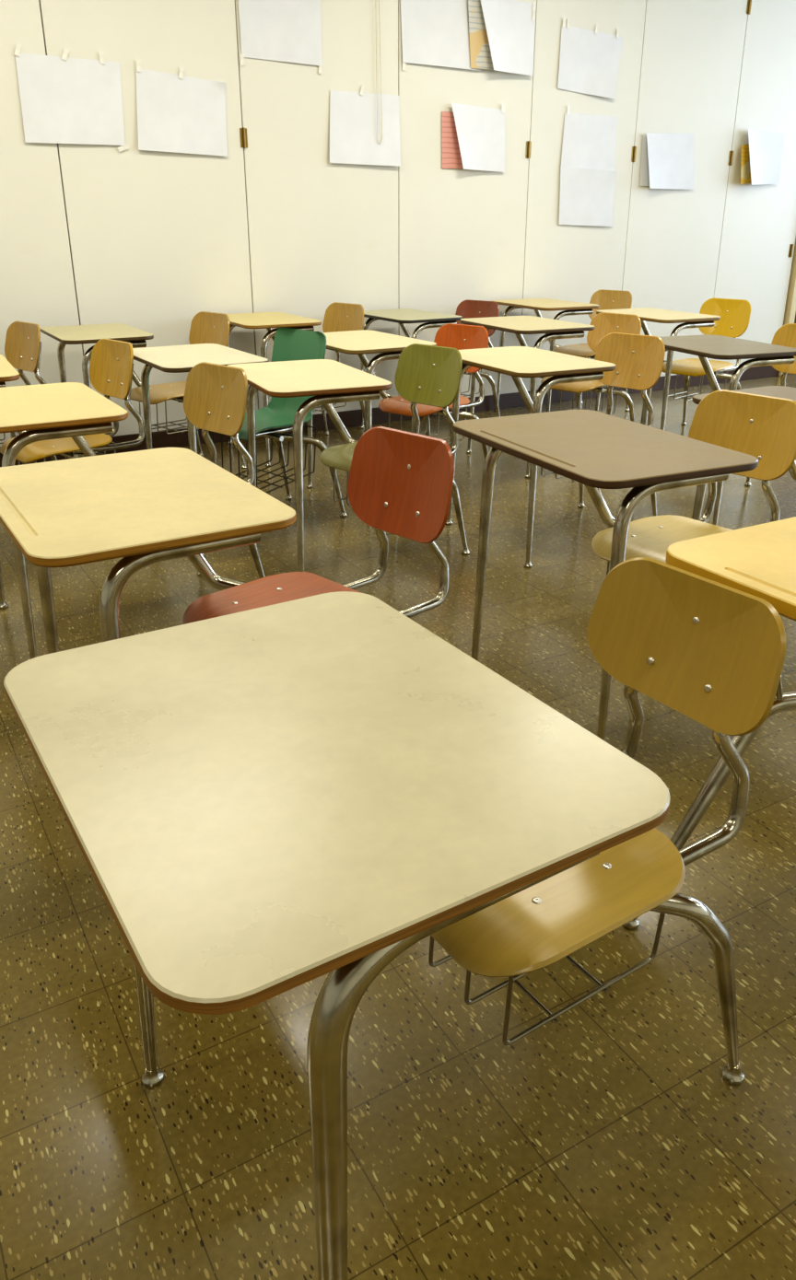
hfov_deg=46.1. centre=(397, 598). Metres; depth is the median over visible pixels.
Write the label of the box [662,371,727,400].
basket
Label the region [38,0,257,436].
door
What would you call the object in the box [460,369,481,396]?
basket
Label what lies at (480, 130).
paper sheet
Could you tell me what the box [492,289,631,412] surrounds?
desk
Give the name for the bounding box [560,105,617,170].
paper sheet
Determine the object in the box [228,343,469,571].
desk
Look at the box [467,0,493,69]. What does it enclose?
paper sheet
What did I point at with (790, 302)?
trim
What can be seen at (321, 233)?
door
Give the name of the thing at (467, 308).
desk
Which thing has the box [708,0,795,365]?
door
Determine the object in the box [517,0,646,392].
door
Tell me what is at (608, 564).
basket
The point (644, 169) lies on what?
paper sheet
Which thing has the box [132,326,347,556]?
desk
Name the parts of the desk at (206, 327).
leg, leg, seat, seat frame, leg, backrest, leg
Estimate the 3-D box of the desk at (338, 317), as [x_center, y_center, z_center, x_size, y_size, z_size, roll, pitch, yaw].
[-0.563,-1.250,5.327,0.819,0.791,0.659,-12,25,-27]
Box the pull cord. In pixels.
[374,0,382,143]
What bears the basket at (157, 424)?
on the desk at (206, 327)
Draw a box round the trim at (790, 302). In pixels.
[778,238,795,376]
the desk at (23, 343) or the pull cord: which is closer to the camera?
the desk at (23, 343)
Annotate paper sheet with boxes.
[14,42,128,151]
[135,59,227,156]
[238,0,323,74]
[329,84,400,166]
[400,0,480,70]
[441,111,463,168]
[451,102,504,172]
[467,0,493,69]
[480,0,535,75]
[557,17,623,99]
[558,166,616,226]
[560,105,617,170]
[639,134,649,186]
[646,133,693,189]
[740,143,751,184]
[747,128,783,185]
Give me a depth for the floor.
1.50 m
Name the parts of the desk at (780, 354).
leg, leg, backrest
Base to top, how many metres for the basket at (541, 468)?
0.190 m
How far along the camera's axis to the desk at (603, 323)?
5.00 m
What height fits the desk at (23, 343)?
0.791 m
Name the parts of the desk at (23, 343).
leg, backrest, leg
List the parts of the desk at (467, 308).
leg, leg, backrest, leg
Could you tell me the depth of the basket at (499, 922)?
1.29 m
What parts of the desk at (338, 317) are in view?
leg, leg, leg, backrest, leg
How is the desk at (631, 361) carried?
on the floor
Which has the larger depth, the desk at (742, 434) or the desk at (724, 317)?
the desk at (724, 317)
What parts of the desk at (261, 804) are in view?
leg, leg, seat, backrest, leg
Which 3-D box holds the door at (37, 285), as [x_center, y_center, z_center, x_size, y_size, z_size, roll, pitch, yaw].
[-2.155,-2.194,4.458,1.019,3.000,0.044,-12,25,-28]
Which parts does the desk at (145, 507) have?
leg, leg, seat, backrest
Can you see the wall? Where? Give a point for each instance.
(39, 1)
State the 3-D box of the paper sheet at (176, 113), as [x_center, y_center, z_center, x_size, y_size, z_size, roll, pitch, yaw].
[-1.137,-2.572,4.918,0.506,0.433,0.016,-12,25,-28]
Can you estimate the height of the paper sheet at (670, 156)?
0.366 m
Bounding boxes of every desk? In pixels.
[0,320,57,464]
[0,337,144,465]
[0,361,265,659]
[0,426,453,653]
[3,557,785,1279]
[39,311,246,468]
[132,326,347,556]
[227,302,364,465]
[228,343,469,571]
[306,323,488,488]
[360,299,500,432]
[445,332,664,568]
[452,389,795,741]
[460,312,640,477]
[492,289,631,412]
[594,297,750,430]
[622,516,795,929]
[632,323,795,525]
[691,385,795,520]
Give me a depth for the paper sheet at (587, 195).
6.37 m
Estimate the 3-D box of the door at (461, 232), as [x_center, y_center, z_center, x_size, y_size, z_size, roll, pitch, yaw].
[0.422,-2.765,5.855,0.976,3.000,0.030,-12,25,-28]
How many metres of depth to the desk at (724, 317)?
5.59 m
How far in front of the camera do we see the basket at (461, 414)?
4.52 m
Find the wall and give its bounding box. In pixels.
[38,0,674,436]
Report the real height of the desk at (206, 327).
0.791 m
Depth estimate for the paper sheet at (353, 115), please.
5.44 m
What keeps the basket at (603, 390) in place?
on the desk at (603, 323)
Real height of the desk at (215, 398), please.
0.791 m
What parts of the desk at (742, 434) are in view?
leg, seat, leg, backrest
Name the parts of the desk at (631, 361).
leg, leg, leg, backrest, leg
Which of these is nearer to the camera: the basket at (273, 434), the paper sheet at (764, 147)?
the basket at (273, 434)
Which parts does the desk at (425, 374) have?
leg, leg, seat, backrest, leg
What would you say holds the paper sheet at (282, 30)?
attached to the door at (321, 233)
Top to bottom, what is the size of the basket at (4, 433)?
0.190 m
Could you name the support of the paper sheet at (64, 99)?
attached to the door at (158, 239)
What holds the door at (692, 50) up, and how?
in the wall
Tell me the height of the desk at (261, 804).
0.765 m
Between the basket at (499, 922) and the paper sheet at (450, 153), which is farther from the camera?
the paper sheet at (450, 153)
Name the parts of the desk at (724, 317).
leg, leg, leg, seat, leg, backrest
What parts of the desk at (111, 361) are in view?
leg, seat, seat frame, leg, backrest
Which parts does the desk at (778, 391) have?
leg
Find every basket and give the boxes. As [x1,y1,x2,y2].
[0,432,19,452]
[17,442,115,465]
[139,400,199,434]
[212,424,316,493]
[312,402,346,412]
[333,467,350,505]
[388,407,466,443]
[428,912,664,1045]
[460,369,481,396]
[540,467,575,482]
[546,387,617,415]
[605,560,609,575]
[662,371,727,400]
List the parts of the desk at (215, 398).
leg, leg, backrest, leg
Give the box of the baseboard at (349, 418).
[0,365,779,466]
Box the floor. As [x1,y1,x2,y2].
[0,373,795,1279]
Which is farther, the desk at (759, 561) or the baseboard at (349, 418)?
the baseboard at (349, 418)
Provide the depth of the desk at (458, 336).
4.44 m
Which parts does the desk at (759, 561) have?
leg, post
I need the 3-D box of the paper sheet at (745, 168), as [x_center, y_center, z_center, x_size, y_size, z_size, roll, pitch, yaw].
[2.637,-3.264,6.995,0.277,0.300,0.040,-19,29,-39]
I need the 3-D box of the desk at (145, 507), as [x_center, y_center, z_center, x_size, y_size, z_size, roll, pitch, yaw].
[-0.340,0.063,2.105,0.957,0.783,0.677,-13,25,-29]
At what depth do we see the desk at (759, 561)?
1.53 m
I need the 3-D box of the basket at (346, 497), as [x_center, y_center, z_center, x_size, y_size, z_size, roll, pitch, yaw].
[-0.053,-0.465,3.587,0.254,0.190,0.309,20,30,40]
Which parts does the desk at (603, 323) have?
leg, leg, seat, leg, seat frame, leg, backrest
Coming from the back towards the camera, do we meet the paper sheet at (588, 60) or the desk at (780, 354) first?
the paper sheet at (588, 60)
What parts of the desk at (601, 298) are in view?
leg, leg, seat, backrest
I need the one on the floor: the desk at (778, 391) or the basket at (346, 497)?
the desk at (778, 391)
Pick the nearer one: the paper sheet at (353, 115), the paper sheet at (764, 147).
the paper sheet at (353, 115)
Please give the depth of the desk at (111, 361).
3.74 m
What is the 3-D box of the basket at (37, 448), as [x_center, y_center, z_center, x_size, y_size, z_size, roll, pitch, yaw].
[-1.327,-0.534,3.760,0.309,0.190,0.254,-20,29,-40]
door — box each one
[0,0,83,446]
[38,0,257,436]
[234,0,398,414]
[397,0,535,397]
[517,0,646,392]
[621,0,746,376]
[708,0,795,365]
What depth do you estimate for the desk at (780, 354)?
3.97 m
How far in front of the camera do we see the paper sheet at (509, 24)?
5.68 m
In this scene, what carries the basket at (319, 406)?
on the desk at (338, 317)
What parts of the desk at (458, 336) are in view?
leg, leg, seat, leg, leg, backrest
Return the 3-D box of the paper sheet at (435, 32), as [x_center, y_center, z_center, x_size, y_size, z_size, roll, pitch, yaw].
[0.261,-3.313,5.497,0.563,0.395,0.015,-12,25,-28]

